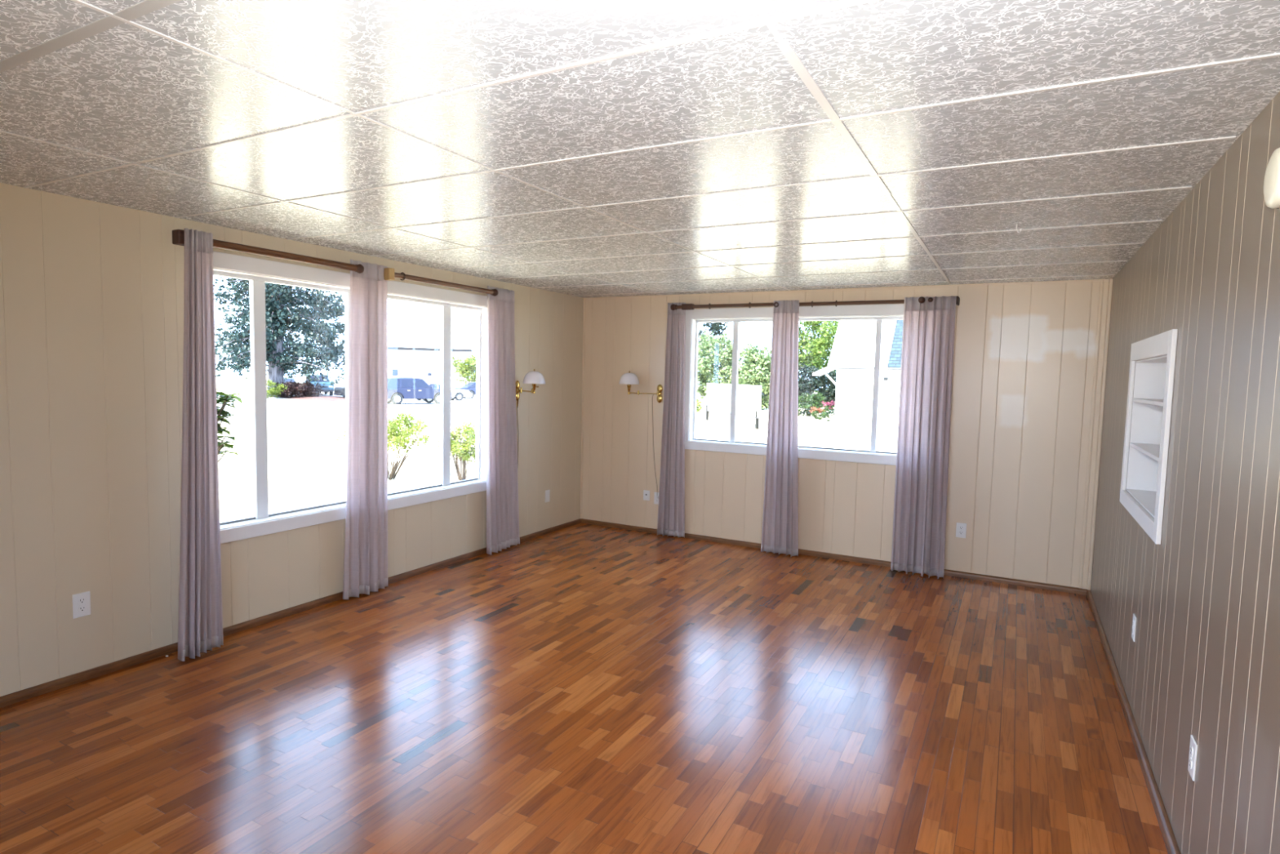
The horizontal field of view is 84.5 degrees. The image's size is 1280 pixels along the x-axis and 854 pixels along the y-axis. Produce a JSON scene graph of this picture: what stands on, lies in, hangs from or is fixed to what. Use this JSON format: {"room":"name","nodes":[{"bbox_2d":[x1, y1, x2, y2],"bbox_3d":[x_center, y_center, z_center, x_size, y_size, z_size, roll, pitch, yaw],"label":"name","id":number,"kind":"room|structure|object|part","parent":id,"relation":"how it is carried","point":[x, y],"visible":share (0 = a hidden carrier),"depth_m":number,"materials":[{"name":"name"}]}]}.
{"room":"empty living room","nodes":[
{"label":"empty living room","id":0,"kind":"room"},
{"bbox_2d":[0,182,583,696],"bbox_3d":[-2.400,0.038,3.984,0.130,2.300,7.400,4,5,28],"label":"wall","id":1,"kind":"structure","parent":0,"point":[91,292],"depth_m":3.52,"materials":[{"name":"beige paint"}]},
{"bbox_2d":[72,591,90,618],"bbox_3d":[-2.690,0.856,3.393,0.008,0.117,0.073,4,5,28],"label":"wall outlet","id":2,"kind":"object","parent":1,"relation":"attached to","point":[82,601],"visible":1,"depth_m":3.39,"materials":[{"name":"white plastic"}]},
{"bbox_2d":[77,597,85,604],"bbox_3d":[-2.687,0.837,3.390,0.003,0.026,0.033,4,5,28],"label":"receptacle","id":3,"kind":"object","parent":2,"relation":"attached to","point":[80,600],"depth_m":3.39,"materials":[{"name":"grey plastic"}]},
{"bbox_2d":[78,605,86,612],"bbox_3d":[-2.688,0.876,3.393,0.003,0.026,0.033,4,5,28],"label":"receptacle","id":4,"kind":"object","parent":2,"relation":"attached to","point":[81,608],"depth_m":3.39,"materials":[{"name":"grey plastic"}]},
{"bbox_2d":[172,229,364,273],"bbox_3d":[-2.117,-0.997,4.092,0.150,0.072,1.159,4,5,28],"label":"curtain rod","id":5,"kind":"object","parent":1,"relation":"attached to","point":[178,235],"visible":0.9,"depth_m":4.01,"materials":[{"name":"brown wood"}]},
{"bbox_2d":[177,227,223,661],"bbox_3d":[-2.300,0.097,3.661,0.091,2.210,0.237,4,5,28],"label":"curtain","id":6,"kind":"object","parent":5,"relation":"hanging from","point":[200,628],"visible":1,"depth_m":3.67,"materials":[{"name":"purple fabric"}]},
{"bbox_2d":[213,251,350,543],"bbox_3d":[-2.179,-0.178,4.331,0.124,1.622,1.152,4,5,28],"label":"window","id":7,"kind":"structure","parent":1,"relation":"in","point":[259,272],"depth_m":4.22,"materials":[{"name":"white paint"}]},
{"bbox_2d":[0,518,581,707],"bbox_3d":[-2.359,1.168,4.032,0.022,0.042,7.400,4,5,28],"label":"baseboard","id":8,"kind":"structure","parent":1,"relation":"attached to","point":[22,695],"depth_m":4.03,"materials":[{"name":"brown wood"}]},
{"bbox_2d":[387,280,487,510],"bbox_3d":[-1.592,-0.245,5.419,0.124,1.622,1.322,4,5,28],"label":"window","id":9,"kind":"structure","parent":1,"relation":"in","point":[446,299],"depth_m":5.58,"materials":[{"name":"white paint"}]},
{"bbox_2d":[383,267,497,296],"bbox_3d":[-1.479,-1.068,5.277,0.147,0.080,1.133,4,5,28],"label":"curtain rod","id":10,"kind":"object","parent":1,"relation":"attached to","point":[389,274],"visible":0.91,"depth_m":5.10,"materials":[{"name":"brown wood"}]},
{"bbox_2d":[342,259,387,599],"bbox_3d":[-1.829,0.024,4.721,0.088,2.222,0.364,4,5,28],"label":"curtain","id":11,"kind":"object","parent":10,"relation":"hanging from","point":[366,541],"visible":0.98,"depth_m":4.73,"materials":[{"name":"purple fabric"}]},
{"bbox_2d":[486,285,519,555],"bbox_3d":[-1.156,-0.052,5.989,0.076,2.216,0.461,3,5,25],"label":"curtain","id":12,"kind":"object","parent":10,"relation":"hanging from","point":[502,481],"visible":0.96,"depth_m":5.95,"materials":[{"name":"purple fabric"}]},
{"bbox_2d":[515,368,545,463],"bbox_3d":[-0.977,0.137,6.210,0.288,1.296,0.196,4,5,28],"label":"wall lamp","id":13,"kind":"object","parent":1,"relation":"attached to","point":[534,377],"visible":0.91,"depth_m":6.11,"materials":[{"name":"gold metal"}]},
{"bbox_3d":[-1.101,0.269,6.287,0.006,1.015,0.048,4,5,27],"label":"power cord","id":14,"kind":"part","parent":13,"relation":"part of","materials":[{"name":"brown plastic"}]},
{"bbox_3d":[-1.081,-0.322,6.238,0.027,0.180,0.059,4,5,28],"label":"wall plate","id":15,"kind":"part","parent":13,"relation":"part of","materials":[{"name":"gold metal"}]},
{"bbox_3d":[-0.923,-0.433,6.146,0.196,0.108,0.196,4,5,28],"label":"lamp shade","id":16,"kind":"part","parent":13,"relation":"part of","materials":[{"name":"white glass"}]},
{"bbox_2d":[532,383,536,393],"bbox_3d":[-0.925,-0.340,6.153,0.038,0.096,0.038,4,5,28],"label":"socket","id":17,"kind":"object","parent":13,"relation":"attached to","point":[534,385],"depth_m":6.14,"materials":[{"name":"gold metal"}]},
{"bbox_2d":[545,489,550,502],"bbox_3d":[-0.884,0.661,6.742,0.009,0.117,0.073,4,5,28],"label":"wall outlet","id":18,"kind":"object","parent":1,"relation":"attached to","point":[547,491],"visible":1,"depth_m":6.74,"materials":[{"name":"white plastic"}]},
{"bbox_2d":[0,523,1168,853],"bbox_3d":[-0.405,1.343,2.989,4.706,0.060,7.640,4,5,28],"label":"floor","id":19,"kind":"structure","parent":0,"point":[580,688],"depth_m":3.10,"materials":[{"name":"brown wood"}]},
{"bbox_2d":[0,0,1279,297],"bbox_3d":[-0.345,-0.999,2.824,4.506,0.044,7.420,4,5,28],"label":"ceiling","id":20,"kind":"structure","parent":0,"point":[584,148],"depth_m":2.15,"materials":[{"name":"white paint"}]},
{"bbox_2d":[582,280,1100,587],"bbox_3d":[1.407,-0.038,6.211,4.466,2.300,0.130,4,5,28],"label":"wall","id":21,"kind":"structure","parent":0,"point":[1023,366],"depth_m":5.55,"materials":[{"name":"beige paint"}]},
{"bbox_2d":[579,297,585,518],"bbox_3d":[-0.585,-0.178,7.192,0.018,2.256,0.018,4,5,28],"label":"trim","id":22,"kind":"structure","parent":21,"relation":"attached to","point":[584,321],"depth_m":7.18,"materials":[{"name":"beige paint"}]},
{"bbox_2d":[618,370,662,498],"bbox_3d":[-0.011,0.074,6.797,0.412,1.227,0.195,0,4,-17],"label":"wall lamp","id":23,"kind":"object","parent":21,"relation":"attached to","point":[629,379],"visible":1,"depth_m":6.72,"materials":[{"name":"gold metal"}]},
{"bbox_2d":[626,384,631,394],"bbox_3d":[-0.105,-0.359,6.733,0.038,0.096,0.038,4,5,28],"label":"socket","id":24,"kind":"object","parent":23,"relation":"attached to","point":[628,386],"depth_m":6.72,"materials":[{"name":"gold metal"}]},
{"bbox_3d":[-0.102,-0.464,6.725,0.196,0.108,0.196,4,5,28],"label":"lamp shade","id":25,"kind":"part","parent":23,"relation":"part of","materials":[{"name":"white glass"}]},
{"bbox_3d":[0.077,-0.321,6.743,0.187,0.013,0.011,2,4,8],"label":"arm","id":26,"kind":"part","parent":23,"relation":"part of","materials":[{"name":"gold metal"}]},
{"bbox_3d":[0.148,0.181,6.819,0.090,0.990,0.022,5,5,38],"label":"power cord","id":27,"kind":"part","parent":23,"relation":"part of","materials":[{"name":"brown plastic"}]},
{"bbox_3d":[0.187,-0.321,6.762,0.059,0.180,0.027,4,5,28],"label":"wall plate","id":28,"kind":"part","parent":23,"relation":"part of","materials":[{"name":"gold metal"}]},
{"bbox_2d":[643,489,649,500],"bbox_3d":[0.063,0.669,6.898,0.070,0.100,0.012,4,5,28],"label":"wall outlet","id":29,"kind":"object","parent":21,"relation":"attached to","point":[646,493],"visible":1,"depth_m":6.89,"materials":[{"name":"white plastic"}]},
{"bbox_2d":[653,492,658,504],"bbox_3d":[0.169,0.693,6.844,0.073,0.117,0.008,4,5,28],"label":"wall outlet","id":30,"kind":"object","parent":21,"relation":"attached to","point":[655,500],"visible":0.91,"depth_m":6.85,"materials":[{"name":"white plastic"}]},
{"bbox_2d":[670,302,773,310],"bbox_3d":[0.756,-1.086,6.340,1.019,0.060,0.145,4,5,28],"label":"curtain rod","id":31,"kind":"object","parent":21,"relation":"attached to","point":[684,306],"visible":0.97,"depth_m":6.31,"materials":[{"name":"brown wood"}]},
{"bbox_2d":[657,302,685,537],"bbox_3d":[0.322,-0.058,6.629,0.271,2.203,0.074,3,5,23],"label":"curtain","id":32,"kind":"object","parent":31,"relation":"hanging from","point":[671,508],"visible":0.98,"depth_m":6.65,"materials":[{"name":"purple fabric"}]},
{"bbox_2d":[684,306,773,455],"bbox_3d":[0.843,-0.424,6.470,0.935,1.311,0.124,4,5,28],"label":"window","id":33,"kind":"structure","parent":21,"relation":"in","point":[735,315],"depth_m":6.51,"materials":[{"name":"white paint"}]},
{"bbox_2d":[581,518,1088,595],"bbox_3d":[1.344,1.092,6.227,4.466,0.042,0.022,4,5,28],"label":"baseboard","id":34,"kind":"structure","parent":21,"relation":"attached to","point":[816,553],"depth_m":5.96,"materials":[{"name":"brown wood"}]},
{"bbox_2d":[585,279,1100,298],"bbox_3d":[1.388,-1.174,6.071,4.436,0.013,0.010,4,5,28],"label":"trim","id":35,"kind":"structure","parent":21,"relation":"attached to","point":[1088,280],"depth_m":5.81,"materials":[{"name":"beige paint"}]},
{"bbox_2d":[798,303,904,465],"bbox_3d":[1.822,-0.362,5.945,1.290,1.311,0.124,4,5,28],"label":"window","id":36,"kind":"structure","parent":21,"relation":"in","point":[879,313],"depth_m":5.91,"materials":[{"name":"white paint"}]},
{"bbox_3d":[1.843,-0.359,5.984,1.118,1.133,0.030,4,5,28],"label":"sash","id":37,"kind":"part","parent":36,"relation":"part of","materials":[{"name":"white plastic"}]},
{"bbox_2d":[799,296,959,306],"bbox_3d":[1.866,-1.004,5.654,1.282,0.060,0.210,3,5,24],"label":"curtain rod","id":38,"kind":"object","parent":21,"relation":"attached to","point":[921,300],"visible":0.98,"depth_m":5.71,"materials":[{"name":"brown wood"}]},
{"bbox_2d":[760,300,799,556],"bbox_3d":[1.232,0.016,6.048,0.336,2.184,0.091,4,5,28],"label":"curtain","id":39,"kind":"object","parent":38,"relation":"hanging from","point":[780,531],"visible":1,"depth_m":6.06,"materials":[{"name":"purple fabric"}]},
{"bbox_2d":[773,302,778,307],"bbox_3d":[1.158,-1.040,5.989,0.048,0.048,0.007,4,5,28],"label":"eyelet","id":40,"kind":"object","parent":39,"relation":"attached to","point":[775,303],"visible":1,"depth_m":5.99,"materials":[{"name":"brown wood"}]},
{"bbox_3d":[2.189,-0.982,5.460,0.049,0.052,0.115,4,5,28],"label":"knob","id":41,"kind":"part","parent":38,"relation":"part of","materials":[{"name":"brown wood"}]},
{"bbox_2d":[890,295,956,578],"bbox_3d":[2.219,0.082,5.507,0.402,2.180,0.127,4,5,28],"label":"curtain","id":42,"kind":"object","parent":38,"relation":"hanging from","point":[922,452],"visible":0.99,"depth_m":5.52,"materials":[{"name":"purple fabric"}]},
{"bbox_3d":[2.246,-0.978,5.434,0.036,0.038,0.108,4,5,28],"label":"knob","id":43,"kind":"part","parent":38,"relation":"part of","materials":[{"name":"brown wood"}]},
{"bbox_2d":[955,522,966,537],"bbox_3d":[2.542,0.818,5.573,0.073,0.117,0.008,4,5,28],"label":"wall outlet","id":44,"kind":"object","parent":21,"relation":"attached to","point":[961,528],"visible":1,"depth_m":5.57,"materials":[{"name":"white plastic"}]},
{"bbox_2d":[1078,278,1113,590],"bbox_3d":[3.302,0.069,5.104,0.075,2.256,0.030,4,5,28],"label":"trim","id":45,"kind":"structure","parent":21,"relation":"attached to","point":[1106,285],"depth_m":5.10,"materials":[{"name":"beige paint"}]},
{"bbox_2d":[1090,91,1279,853],"bbox_3d":[1.702,0.299,1.788,0.260,2.300,7.400,4,5,28],"label":"wall","id":46,"kind":"structure","parent":0,"point":[1202,661],"depth_m":2.18,"materials":[{"name":"brown paint"}]},
{"bbox_2d":[1086,590,1180,853],"bbox_3d":[1.551,1.416,1.939,0.022,0.042,7.400,4,5,28],"label":"baseboard","id":47,"kind":"structure","parent":46,"relation":"attached to","point":[1169,838],"depth_m":2.96,"materials":[{"name":"brown wood"}]},
{"bbox_2d":[1131,613,1136,641],"bbox_3d":[2.330,0.945,3.324,0.008,0.117,0.073,4,5,28],"label":"wall outlet","id":48,"kind":"object","parent":46,"relation":"attached to","point":[1134,621],"visible":1,"depth_m":3.31,"materials":[{"name":"white plastic"}]},
{"bbox_2d":[1119,328,1177,544],"bbox_3d":[2.493,0.018,3.306,0.226,0.872,1.182,4,5,28],"label":"shelf","id":49,"kind":"object","parent":46,"relation":"attached to","point":[1153,384],"visible":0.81,"depth_m":3.73,"materials":[{"name":"white paint"}]},
{"bbox_3d":[2.498,0.126,3.317,0.197,0.018,1.024,4,5,28],"label":"shelf","id":50,"kind":"part","parent":49,"relation":"part of","materials":[{"name":"white paint"}]},
{"bbox_3d":[2.504,-0.112,3.299,0.197,0.018,1.024,4,5,28],"label":"shelf","id":51,"kind":"part","parent":49,"relation":"part of","materials":[{"name":"white paint"}]},
{"bbox_2d":[1187,734,1197,780],"bbox_3d":[1.720,1.029,2.194,0.008,0.117,0.073,4,5,28],"label":"wall outlet","id":52,"kind":"object","parent":46,"relation":"attached to","point":[1193,745],"visible":1,"depth_m":2.18,"materials":[{"name":"white plastic"}]},
{"bbox_2d":[1188,757,1191,768],"bbox_3d":[1.718,1.049,2.196,0.003,0.026,0.033,4,5,28],"label":"receptacle","id":53,"kind":"object","parent":52,"relation":"attached to","point":[1189,758],"depth_m":2.20,"materials":[{"name":"grey plastic"}]},
{"bbox_2d":[1190,745,1193,756],"bbox_3d":[1.718,1.009,2.193,0.003,0.026,0.033,4,5,28],"label":"receptacle","id":54,"kind":"object","parent":52,"relation":"attached to","point":[1191,746],"depth_m":2.19,"materials":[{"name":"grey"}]},
{"bbox_2d":[1263,147,1279,208],"bbox_3d":[1.525,-0.593,1.674,0.045,0.140,0.144,4,5,28],"label":"wall lamp","id":55,"kind":"object","parent":46,"relation":"attached to","point":[1272,176],"visible":1,"depth_m":1.67,"materials":[{"name":"white glass"}]},
{"label":"outside","id":56,"kind":"structure","parent":0,"visible":0},
{"bbox_2d":[216,376,897,522],"bbox_3d":[-9.784,-3.238,74.553,200.000,0.200,170.000,4,5,28],"label":"lawn","id":57,"kind":"structure","parent":56,"point":[307,468],"depth_m":19.96,"materials":[{"name":"white"}]},
{"bbox_2d":[216,388,242,462],"bbox_3d":[-2.823,0.901,4.573,0.426,2.312,0.523,4,5,28],"label":"rhododendron","id":58,"kind":"object","parent":57,"relation":"on","point":[224,398],"visible":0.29,"depth_m":4.55,"materials":[{"name":"green plant"}]},
{"bbox_2d":[334,411,431,479],"bbox_3d":[-5.559,0.398,15.578,1.944,1.559,2.212,4,5,28],"label":"rose bush","id":59,"kind":"object","parent":57,"relation":"on","point":[397,437],"visible":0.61,"depth_m":15.43,"materials":[{"name":"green plant"}]},
{"bbox_2d":[436,420,475,480],"bbox_3d":[-3.942,0.532,15.643,0.987,1.358,1.150,4,5,28],"label":"rose bush","id":60,"kind":"object","parent":57,"relation":"on","point":[461,448],"visible":0.82,"depth_m":15.47,"materials":[{"name":"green plant"}]},
{"bbox_2d":[696,398,704,414],"bbox_3d":[3.436,-1.279,44.108,1.225,1.093,1.161,0,4,-18],"label":"clump","id":61,"kind":"object","parent":57,"relation":"on","point":[698,402],"visible":0.44,"depth_m":43.90,"materials":[{"name":"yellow plant"}]},
{"bbox_2d":[696,331,742,399],"bbox_3d":[5.847,-4.617,56.040,5.090,6.081,4.764,4,5,28],"label":"hedge","id":62,"kind":"object","parent":57,"relation":"on","point":[708,367],"visible":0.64,"depth_m":55.05,"materials":[{"name":"green plant"}]},
{"bbox_2d":[705,382,761,429],"bbox_3d":[4.676,-1.132,36.078,0.131,2.100,6.410,0,4,-17],"label":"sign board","id":63,"kind":"object","parent":57,"relation":"on","point":[718,395],"visible":0.86,"depth_m":35.19,"materials":[{"name":"white"}]},
{"bbox_3d":[3.743,-0.776,39.079,0.120,0.900,0.150,0,4,-17],"label":"post","id":64,"kind":"part","parent":63,"relation":"part of","materials":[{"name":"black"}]},
{"bbox_3d":[4.627,-0.664,36.101,0.050,0.060,6.410,0,4,-17],"label":"rail","id":65,"kind":"part","parent":63,"relation":"part of","materials":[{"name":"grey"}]},
{"bbox_3d":[5.545,-0.304,33.312,0.120,0.900,0.150,0,4,-17],"label":"post","id":66,"kind":"part","parent":63,"relation":"part of","materials":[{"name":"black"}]},
{"bbox_2d":[727,342,771,409],"bbox_3d":[8.937,-3.883,53.469,4.492,5.141,4.525,4,5,28],"label":"hedge","id":67,"kind":"object","parent":57,"relation":"on","point":[754,369],"visible":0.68,"depth_m":52.40,"materials":[{"name":"green plant"}]},
{"bbox_2d":[798,390,826,416],"bbox_3d":[10.820,-1.523,45.560,2.416,1.711,1.765,4,5,28],"label":"shrub","id":68,"kind":"object","parent":57,"relation":"on","point":[806,406],"visible":0.77,"depth_m":45.22,"materials":[{"name":"green plant"}]},
{"bbox_2d":[798,361,836,413],"bbox_3d":[12.672,-2.764,49.782,4.944,3.647,3.135,2,4,10],"label":"yew hedge","id":69,"kind":"object","parent":57,"relation":"on","point":[808,384],"visible":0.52,"depth_m":49.26,"materials":[{"name":"green plant"}]},
{"bbox_2d":[808,406,826,419],"bbox_3d":[10.605,-0.801,41.959,1.046,0.808,1.014,4,5,28],"label":"plant","id":70,"kind":"object","parent":57,"relation":"on","point":[818,411],"visible":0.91,"depth_m":42.01,"materials":[{"name":"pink plant"}]},
{"bbox_2d":[798,320,839,376],"bbox_3d":[13.364,-5.194,52.850,5.113,8.066,5.651,5,6,42],"label":"maple tree","id":71,"kind":"object","parent":57,"relation":"on","point":[819,348],"visible":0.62,"depth_m":51.51,"materials":[{"name":"green plant"}]},
{"bbox_2d":[820,400,835,421],"bbox_3d":[10.873,-0.913,40.349,0.971,1.285,0.978,1,4,1],"label":"plant","id":72,"kind":"object","parent":57,"relation":"on","point":[827,407],"visible":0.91,"depth_m":40.31,"materials":[{"name":"green plant"}]},
{"bbox_2d":[812,319,903,428],"bbox_3d":[16.476,-2.893,36.605,13.650,5.989,5.450,4,5,28],"label":"house","id":73,"kind":"structure","parent":57,"relation":"on","point":[852,354],"depth_m":36.94,"materials":[{"name":"white"}]},
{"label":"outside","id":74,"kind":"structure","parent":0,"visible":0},
{"bbox_2d":[216,391,706,432],"bbox_3d":[-12.660,-3.987,82.884,57.000,0.100,98.000,4,5,28],"label":"street","id":75,"kind":"structure","parent":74,"point":[326,415],"depth_m":38.70,"materials":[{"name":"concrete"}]},
{"bbox_2d":[266,378,287,398],"bbox_3d":[-27.498,-2.835,52.334,1.876,1.512,2.738,4,5,28],"label":"shrub","id":76,"kind":"object","parent":75,"relation":"on","point":[271,391],"visible":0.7,"depth_m":52.33,"materials":[{"name":"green plant"}]},
{"bbox_2d":[213,275,345,397],"bbox_3d":[-27.293,-9.262,54.928,11.953,14.100,12.374,2,4,7],"label":"conifer tree","id":77,"kind":"object","parent":75,"relation":"on","point":[280,300],"visible":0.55,"depth_m":53.41,"materials":[{"name":"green plant"}]},
{"bbox_2d":[284,377,299,394],"bbox_3d":[-31.215,-3.639,62.086,2.080,1.440,4.630,-1,5,-30],"label":"hatchback car","id":78,"kind":"object","parent":75,"relation":"on","point":[289,379],"visible":0.02,"depth_m":61.76,"materials":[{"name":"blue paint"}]},
{"bbox_2d":[281,395,345,401],"bbox_3d":[-23.374,-2.267,54.691,11.900,0.148,6.900,4,5,28],"label":"mulch bed","id":79,"kind":"object","parent":75,"relation":"on","point":[329,398],"visible":0.55,"depth_m":52.50,"materials":[{"name":"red plant"}]},
{"bbox_2d":[268,380,324,398],"bbox_3d":[-26.295,-2.919,54.406,3.358,1.417,3.990,4,5,28],"label":"hedge","id":80,"kind":"object","parent":79,"relation":"on","point":[294,388],"visible":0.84,"depth_m":53.83,"materials":[{"name":"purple plant"}]},
{"bbox_2d":[274,338,345,396],"bbox_3d":[-25.588,-4.498,54.377,4.785,4.610,4.820,1,4,-4],"label":"young tree","id":81,"kind":"object","parent":79,"relation":"on","point":[331,354],"visible":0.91,"depth_m":53.65,"materials":[{"name":"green plant"}]},
{"bbox_2d":[302,374,333,395],"bbox_3d":[-28.106,-3.675,61.403,2.240,1.760,5.230,-1,5,-31],"label":"pickup truck","id":82,"kind":"object","parent":75,"relation":"on","point":[327,387],"visible":0.46,"depth_m":60.12,"materials":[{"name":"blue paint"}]},
{"bbox_2d":[295,290,345,392],"bbox_3d":[-29.721,-8.151,66.136,5.608,9.954,5.392,4,5,28],"label":"oak tree","id":83,"kind":"object","parent":75,"relation":"on","point":[340,329],"visible":0.39,"depth_m":65.69,"materials":[{"name":"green plant"}]},
{"bbox_2d":[328,375,344,394],"bbox_3d":[-27.924,-3.872,64.782,1.280,1.660,1.120,-1,5,-25],"label":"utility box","id":84,"kind":"object","parent":75,"relation":"on","point":[334,377],"visible":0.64,"depth_m":64.33,"materials":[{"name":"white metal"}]},
{"bbox_2d":[333,385,345,397],"bbox_3d":[-21.278,-2.889,55.042,4.630,1.440,2.080,-2,6,-40],"label":"car","id":85,"kind":"object","parent":75,"relation":"on","point":[340,391],"visible":0.11,"depth_m":53.33,"materials":[{"name":"black paint"}]},
{"bbox_2d":[387,377,452,404],"bbox_3d":[-15.899,-2.543,49.420,4.950,1.840,2.270,-2,6,-40],"label":"suv","id":86,"kind":"object","parent":75,"relation":"on","point":[399,388],"visible":0.63,"depth_m":48.41,"materials":[{"name":"blue paint"}]},
{"bbox_2d":[387,323,471,387],"bbox_3d":[-24.186,-7.338,75.197,11.600,7.200,8.480,0,4,-18],"label":"house","id":87,"kind":"structure","parent":75,"relation":"on","point":[413,349],"depth_m":72.47,"materials":[{"name":"white"}]},
{"bbox_3d":[-24.860,-5.544,71.437,0.550,0.650,0.015,0,4,-18],"label":"pane","id":88,"kind":"part","parent":87,"relation":"part of","materials":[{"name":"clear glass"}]},
{"bbox_2d":[417,382,471,400],"bbox_3d":[-15.934,-2.819,55.806,4.630,1.440,2.080,-2,5,-36],"label":"car","id":89,"kind":"object","parent":75,"relation":"on","point":[458,394],"visible":0.43,"depth_m":55.85,"materials":[{"name":"white paint"}]},
{"bbox_2d":[450,354,475,385],"bbox_3d":[-16.000,-4.917,66.408,3.969,4.110,4.088,4,5,28],"label":"shade tree","id":90,"kind":"object","parent":75,"relation":"on","point":[467,370],"visible":0.6,"depth_m":65.33,"materials":[{"name":"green plant"}]},
{"bbox_2d":[453,382,475,398],"bbox_3d":[-13.988,-3.269,62.467,4.630,1.440,2.080,-1,5,-32],"label":"car","id":91,"kind":"object","parent":75,"relation":"on","point":[471,386],"visible":0.19,"depth_m":61.19,"materials":[{"name":"blue paint"}]},
{"bbox_2d":[697,322,731,399],"bbox_3d":[6.486,-7.234,71.292,6.102,9.067,5.203,4,5,28],"label":"fir tree","id":92,"kind":"object","parent":75,"relation":"on","point":[715,327],"visible":0.21,"depth_m":69.76,"materials":[{"name":"green plant"}]}
]}

